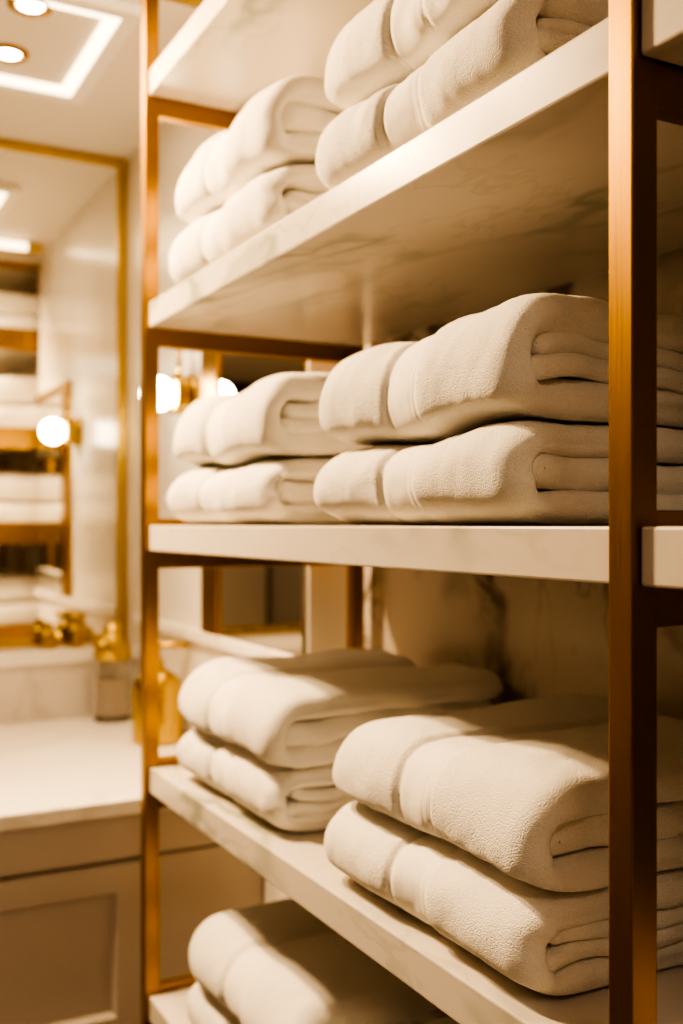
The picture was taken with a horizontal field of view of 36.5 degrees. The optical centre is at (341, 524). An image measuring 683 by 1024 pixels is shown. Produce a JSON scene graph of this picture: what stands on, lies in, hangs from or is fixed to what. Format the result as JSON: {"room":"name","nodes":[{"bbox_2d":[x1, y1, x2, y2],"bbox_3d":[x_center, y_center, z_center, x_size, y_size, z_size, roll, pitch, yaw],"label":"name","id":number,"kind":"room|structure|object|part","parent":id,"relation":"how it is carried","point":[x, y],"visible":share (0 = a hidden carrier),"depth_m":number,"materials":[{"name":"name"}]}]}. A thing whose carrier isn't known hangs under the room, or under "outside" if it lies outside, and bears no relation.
{"room":"bathroom","nodes":[
{"label":"bathroom","id":0,"kind":"room"},
{"bbox_2d":[0,0,197,159],"bbox_3d":[-0.652,-1.140,0.635,2.762,0.080,4.600,0,0,-28],"label":"ceiling","id":1,"kind":"structure","parent":0,"point":[107,123],"depth_m":2.76,"materials":[{"name":"beige paint"}]},
{"bbox_2d":[0,0,140,104],"bbox_3d":[-0.903,-1.089,2.235,0.810,0.022,0.530,0,0,-28],"label":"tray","id":2,"kind":"object","parent":1,"relation":"attached to","point":[69,49],"visible":0.96,"depth_m":2.34,"materials":[{"name":"white"}]},
{"bbox_2d":[0,43,28,63],"bbox_3d":[-0.768,-1.085,2.386,0.092,0.009,0.092,0,0,-28],"label":"recessed light","id":3,"kind":"object","parent":2,"relation":"attached to","point":[9,53],"visible":1,"depth_m":2.38,"materials":[{"name":"white glass"}]},
{"bbox_2d":[7,0,52,17],"bbox_3d":[-0.650,-1.085,2.165,0.092,0.009,0.092,0,0,-28],"label":"recessed light","id":4,"kind":"object","parent":2,"relation":"attached to","point":[21,7],"visible":1,"depth_m":2.17,"materials":[{"name":"white glass"}]},
{"bbox_2d":[165,0,204,7],"bbox_3d":[-0.711,-1.077,1.878,1.224,0.044,0.050,0,0,-28],"label":"light bar","id":5,"kind":"object","parent":1,"relation":"attached to","point":[191,3],"visible":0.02,"depth_m":2.09,"materials":[{"name":"gold metal"}]},
{"bbox_2d":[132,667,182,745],"bbox_3d":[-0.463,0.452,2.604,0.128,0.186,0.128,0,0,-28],"label":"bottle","id":6,"kind":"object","parent":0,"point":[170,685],"depth_m":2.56,"materials":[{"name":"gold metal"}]},
{"bbox_2d":[126,121,346,903],"bbox_3d":[-0.264,0.150,2.622,0.212,2.500,1.255,0,0,-28],"label":"wall","id":7,"kind":"structure","parent":0,"point":[326,585],"depth_m":2.77,"materials":[{"name":"beige paint"}]},
{"bbox_2d":[0,659,136,723],"bbox_3d":[-1.706,0.468,2.499,2.450,0.155,0.120,0,0,-28],"label":"backsplash","id":8,"kind":"structure","parent":7,"relation":"attached to","point":[50,691],"depth_m":2.90,"materials":[{"name":"grey stone"}]},
{"bbox_2d":[0,643,137,666],"bbox_3d":[-1.703,0.371,2.495,2.450,0.038,0.130,0,0,-28],"label":"trim","id":9,"kind":"structure","parent":7,"relation":"attached to","point":[19,656],"depth_m":2.90,"materials":[{"name":"stone"}]},
{"bbox_2d":[41,622,55,648],"bbox_3d":[-0.835,0.314,2.950,0.042,0.074,0.042,0,0,-28],"label":"bottle","id":10,"kind":"object","parent":9,"relation":"on","point":[48,636],"visible":1,"depth_m":2.94,"materials":[{"name":"gold metal"}]},
{"bbox_2d":[69,615,83,647],"bbox_3d":[-0.765,0.306,2.987,0.042,0.092,0.042,0,0,-28],"label":"bottle","id":11,"kind":"object","parent":9,"relation":"on","point":[76,631],"visible":1,"depth_m":2.97,"materials":[{"name":"gold metal"}]},
{"bbox_2d":[159,350,199,414],"bbox_3d":[-0.432,-0.360,2.569,0.133,0.170,0.100,0,0,-28],"label":"wall sconce","id":12,"kind":"object","parent":7,"relation":"attached to","point":[177,393],"visible":0.57,"depth_m":2.55,"materials":[{"name":"gold metal"}]},
{"bbox_3d":[-0.456,-0.325,2.557,0.079,0.084,0.084,0,0,-28],"label":"glass globe","id":13,"kind":"part","parent":12,"relation":"part of","materials":[{"name":"beige glass"}]},
{"bbox_3d":[-0.405,-0.405,2.584,0.012,0.080,0.012,0,0,-28],"label":"stem","id":14,"kind":"part","parent":12,"relation":"part of","materials":[{"name":"gold metal"}]},
{"bbox_2d":[132,614,295,656],"bbox_3d":[-0.338,0.272,2.512,0.022,0.027,1.100,0,0,-28],"label":"trim","id":15,"kind":"structure","parent":7,"relation":"attached to","point":[233,645],"depth_m":2.40,"materials":[{"name":"stone"}]},
{"bbox_2d":[201,352,305,654],"bbox_3d":[-0.203,-0.132,2.261,0.017,0.776,0.550,0,0,-28],"label":"wall mirror","id":16,"kind":"object","parent":7,"relation":"attached to","point":[262,605],"visible":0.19,"depth_m":2.24,"materials":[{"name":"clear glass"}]},
{"bbox_3d":[-0.203,-0.132,2.261,0.017,0.776,0.550,0,0,-28],"label":"mirror frame","id":17,"kind":"part","parent":16,"relation":"part of","materials":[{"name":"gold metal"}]},
{"bbox_2d":[364,248,682,719],"bbox_3d":[0.818,0.150,0.706,0.100,2.500,3.145,0,0,-28],"label":"wall","id":18,"kind":"structure","parent":0,"point":[542,638],"depth_m":1.61,"materials":[{"name":"stone"}]},
{"bbox_3d":[-1.713,0.150,2.620,2.750,2.500,0.100,0,0,-28],"label":"wall","id":19,"kind":"structure","parent":0,"visible":0},
{"bbox_2d":[0,139,125,647],"bbox_3d":[-1.466,-0.373,2.683,1.846,1.447,0.017,0,0,-28],"label":"wall mirror","id":20,"kind":"object","parent":19,"relation":"attached to","point":[63,212],"visible":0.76,"depth_m":3.02,"materials":[{"name":"clear glass"}]},
{"bbox_3d":[-0.652,1.430,0.635,2.762,0.060,4.600,0,0,-28],"label":"floor","id":21,"kind":"structure","parent":0,"visible":0},
{"bbox_2d":[0,809,261,1023],"bbox_3d":[-1.485,0.989,2.090,2.436,0.822,1.029,0,0,-28],"label":"vanity cabinet","id":22,"kind":"object","parent":21,"relation":"on","point":[70,893],"visible":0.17,"depth_m":2.05,"materials":[{"name":"beige paint"}]},
{"bbox_3d":[-0.706,0.856,1.935,0.686,0.359,0.020,0,0,-28],"label":"drawer","id":23,"kind":"part","parent":22,"relation":"part of","materials":[{"name":"beige paint"}]},
{"bbox_2d":[0,716,177,831],"bbox_3d":[-1.458,0.561,2.034,2.447,0.032,0.932,0,0,-28],"label":"countertop","id":24,"kind":"structure","parent":22,"relation":"on","point":[76,769],"depth_m":2.28,"materials":[{"name":"stone"}]},
{"bbox_2d":[93,623,131,722],"bbox_3d":[-0.639,0.408,2.890,0.108,0.271,0.108,0,0,-28],"label":"glass jar","id":25,"kind":"object","parent":24,"relation":"on","point":[112,670],"visible":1,"depth_m":2.85,"materials":[{"name":"clear glass"}]},
{"bbox_2d":[132,642,188,745],"bbox_3d":[-0.463,0.419,2.604,0.128,0.250,0.128,0,0,44],"label":"soap dispenser","id":26,"kind":"object","parent":24,"relation":"on","point":[170,684],"visible":0.48,"depth_m":2.56,"materials":[{"name":"gold metal"}]},
{"bbox_3d":[-1.249,0.622,1.645,2.436,0.086,0.022,0,0,-28],"label":"rail","id":27,"kind":"part","parent":22,"relation":"part of","materials":[{"name":"beige paint"}]},
{"bbox_3d":[-0.283,0.986,2.159,0.248,0.628,0.020,0,0,-28],"label":"panel","id":28,"kind":"part","parent":22,"relation":"part of","materials":[{"name":"beige paint"}]},
{"bbox_2d":[141,0,682,1023],"bbox_3d":[0.329,0.165,0.999,0.436,2.470,2.083,0,0,-28],"label":"shelving unit","id":29,"kind":"object","parent":21,"relation":"on","point":[569,169],"visible":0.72,"depth_m":1.15,"materials":[{"name":"gold metal"}]},
{"bbox_3d":[-0.336,0.165,1.812,0.025,2.470,0.025,0,0,-28],"label":"post","id":30,"kind":"part","parent":29,"relation":"part of","materials":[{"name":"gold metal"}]},
{"bbox_3d":[0.124,0.840,1.389,0.427,0.044,1.151,0,0,-28],"label":"marble shelf","id":31,"kind":"part","parent":29,"relation":"part of","materials":[{"name":"white stone"}]},
{"bbox_2d":[186,982,240,1023],"bbox_3d":[0.007,0.766,1.599,0.398,0.101,0.418,0,0,-29],"label":"folded towel","id":32,"kind":"object","parent":29,"relation":"on","point":[202,1007],"visible":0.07,"depth_m":1.61,"materials":[{"name":"white fabric"}]},
{"bbox_2d":[189,898,447,1023],"bbox_3d":[0.013,0.673,1.580,0.402,0.121,0.420,0,0,-27],"label":"folded towel","id":33,"kind":"object","parent":32,"relation":"on","point":[274,962],"visible":0.54,"depth_m":1.46,"materials":[{"name":"white fabric"}]},
{"bbox_2d":[169,165,329,283],"bbox_3d":[-0.030,-0.448,1.661,0.401,0.119,0.438,0,0,-29],"label":"folded towel","id":34,"kind":"object","parent":29,"relation":"on","point":[270,198],"visible":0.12,"depth_m":1.45,"materials":[{"name":"white fabric"}]},
{"bbox_2d":[175,75,344,223],"bbox_3d":[-0.021,-0.561,1.655,0.401,0.133,0.434,0,0,-27],"label":"folded towel","id":35,"kind":"object","parent":34,"relation":"on","point":[283,125],"visible":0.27,"depth_m":1.44,"materials":[{"name":"white fabric"}]},
{"bbox_3d":[0.124,-0.768,1.389,0.427,0.044,1.151,0,0,-28],"label":"marble shelf","id":36,"kind":"part","parent":29,"relation":"part of","materials":[{"name":"white stone"}]},
{"bbox_2d":[167,458,359,524],"bbox_3d":[-0.036,-0.049,1.659,0.398,0.097,0.438,0,0,-28],"label":"folded towel","id":37,"kind":"object","parent":29,"relation":"on","point":[276,491],"visible":0.55,"depth_m":1.44,"materials":[{"name":"white fabric"}]},
{"bbox_2d":[173,372,370,467],"bbox_3d":[-0.023,-0.154,1.654,0.404,0.135,0.432,0,0,-27],"label":"folded towel","id":38,"kind":"object","parent":37,"relation":"on","point":[277,417],"visible":0.54,"depth_m":1.43,"materials":[{"name":"white fabric"}]},
{"bbox_2d":[177,727,355,831],"bbox_3d":[-0.016,0.370,1.647,0.402,0.099,0.419,0,0,-28],"label":"folded towel","id":39,"kind":"object","parent":29,"relation":"on","point":[290,799],"visible":0.32,"depth_m":1.42,"materials":[{"name":"white fabric"}]},
{"bbox_2d":[179,649,502,768],"bbox_3d":[-0.019,0.277,1.639,0.397,0.118,0.407,0,0,-28],"label":"folded towel","id":40,"kind":"object","parent":39,"relation":"on","point":[296,711],"visible":0.89,"depth_m":1.49,"materials":[{"name":"white fabric"}]},
{"bbox_3d":[0.027,0.165,2.005,0.025,2.470,0.025,0,0,-28],"label":"post","id":41,"kind":"part","parent":29,"relation":"part of","materials":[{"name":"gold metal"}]},
{"bbox_3d":[0.124,0.023,1.389,0.427,0.044,1.151,0,0,-28],"label":"marble shelf","id":42,"kind":"part","parent":29,"relation":"part of","materials":[{"name":"white stone"}]},
{"bbox_3d":[0.124,0.443,1.389,0.427,0.044,1.151,0,0,-28],"label":"marble shelf","id":43,"kind":"part","parent":29,"relation":"part of","materials":[{"name":"white stone"}]},
{"bbox_3d":[0.124,-0.365,1.389,0.427,0.044,1.151,0,0,-28],"label":"marble shelf","id":44,"kind":"part","parent":29,"relation":"part of","materials":[{"name":"white stone"}]},
{"bbox_2d":[316,0,608,189],"bbox_3d":[0.227,-0.444,1.165,0.397,0.111,0.418,0,0,-28],"label":"folded towel","id":45,"kind":"object","parent":29,"relation":"on","point":[510,36],"visible":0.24,"depth_m":0.98,"materials":[{"name":"white fabric"}]},
{"bbox_2d":[325,0,498,109],"bbox_3d":[0.235,-0.547,1.164,0.401,0.128,0.418,0,0,-27],"label":"folded towel","id":46,"kind":"object","parent":45,"relation":"on","point":[387,41],"visible":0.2,"depth_m":1.11,"materials":[{"name":"white fabric"}]},
{"bbox_2d":[314,420,682,524],"bbox_3d":[0.226,-0.050,1.162,0.399,0.100,0.422,0,0,-28],"label":"folded towel","id":47,"kind":"object","parent":29,"relation":"on","point":[519,472],"visible":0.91,"depth_m":0.96,"materials":[{"name":"white fabric"}]},
{"bbox_2d":[319,293,682,445],"bbox_3d":[0.227,-0.152,1.165,0.398,0.130,0.396,0,0,-29],"label":"folded towel","id":48,"kind":"object","parent":47,"relation":"on","point":[538,356],"visible":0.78,"depth_m":0.98,"materials":[{"name":"white fabric"}]},
{"bbox_2d":[324,801,682,995],"bbox_3d":[0.235,0.371,1.157,0.402,0.098,0.422,0,0,-28],"label":"folded towel","id":49,"kind":"object","parent":29,"relation":"on","point":[548,942],"visible":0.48,"depth_m":0.96,"materials":[{"name":"white fabric"}]},
{"bbox_2d":[333,694,682,891],"bbox_3d":[0.245,0.275,1.153,0.399,0.118,0.407,0,0,-27],"label":"folded towel","id":50,"kind":"object","parent":49,"relation":"on","point":[519,786],"visible":0.86,"depth_m":0.99,"materials":[{"name":"white fabric"}]},
{"bbox_3d":[0.217,0.165,0.771,0.025,2.470,0.025,0,0,-28],"label":"post","id":51,"kind":"part","parent":29,"relation":"part of","materials":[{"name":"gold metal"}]},
{"bbox_3d":[0.607,0.023,0.480,0.427,0.044,0.853,0,0,-28],"label":"marble shelf","id":52,"kind":"part","parent":29,"relation":"part of","materials":[{"name":"white stone"}]},
{"bbox_3d":[0.607,-0.365,0.480,0.427,0.044,0.853,0,0,-28],"label":"marble shelf","id":53,"kind":"part","parent":29,"relation":"part of","materials":[{"name":"white stone"}]},
{"bbox_3d":[0.230,0.765,1.168,0.397,0.103,0.415,0,0,-28],"label":"folded towel","id":54,"kind":"object","parent":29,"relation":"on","visible":0},
{"bbox_2d":[422,1016,458,1023],"bbox_3d":[0.231,0.670,1.166,0.401,0.116,0.416,0,0,-28],"label":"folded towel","id":55,"kind":"object","parent":54,"relation":"on","point":[446,1020],"visible":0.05,"depth_m":1.29,"materials":[{"name":"white fabric"}]}
]}

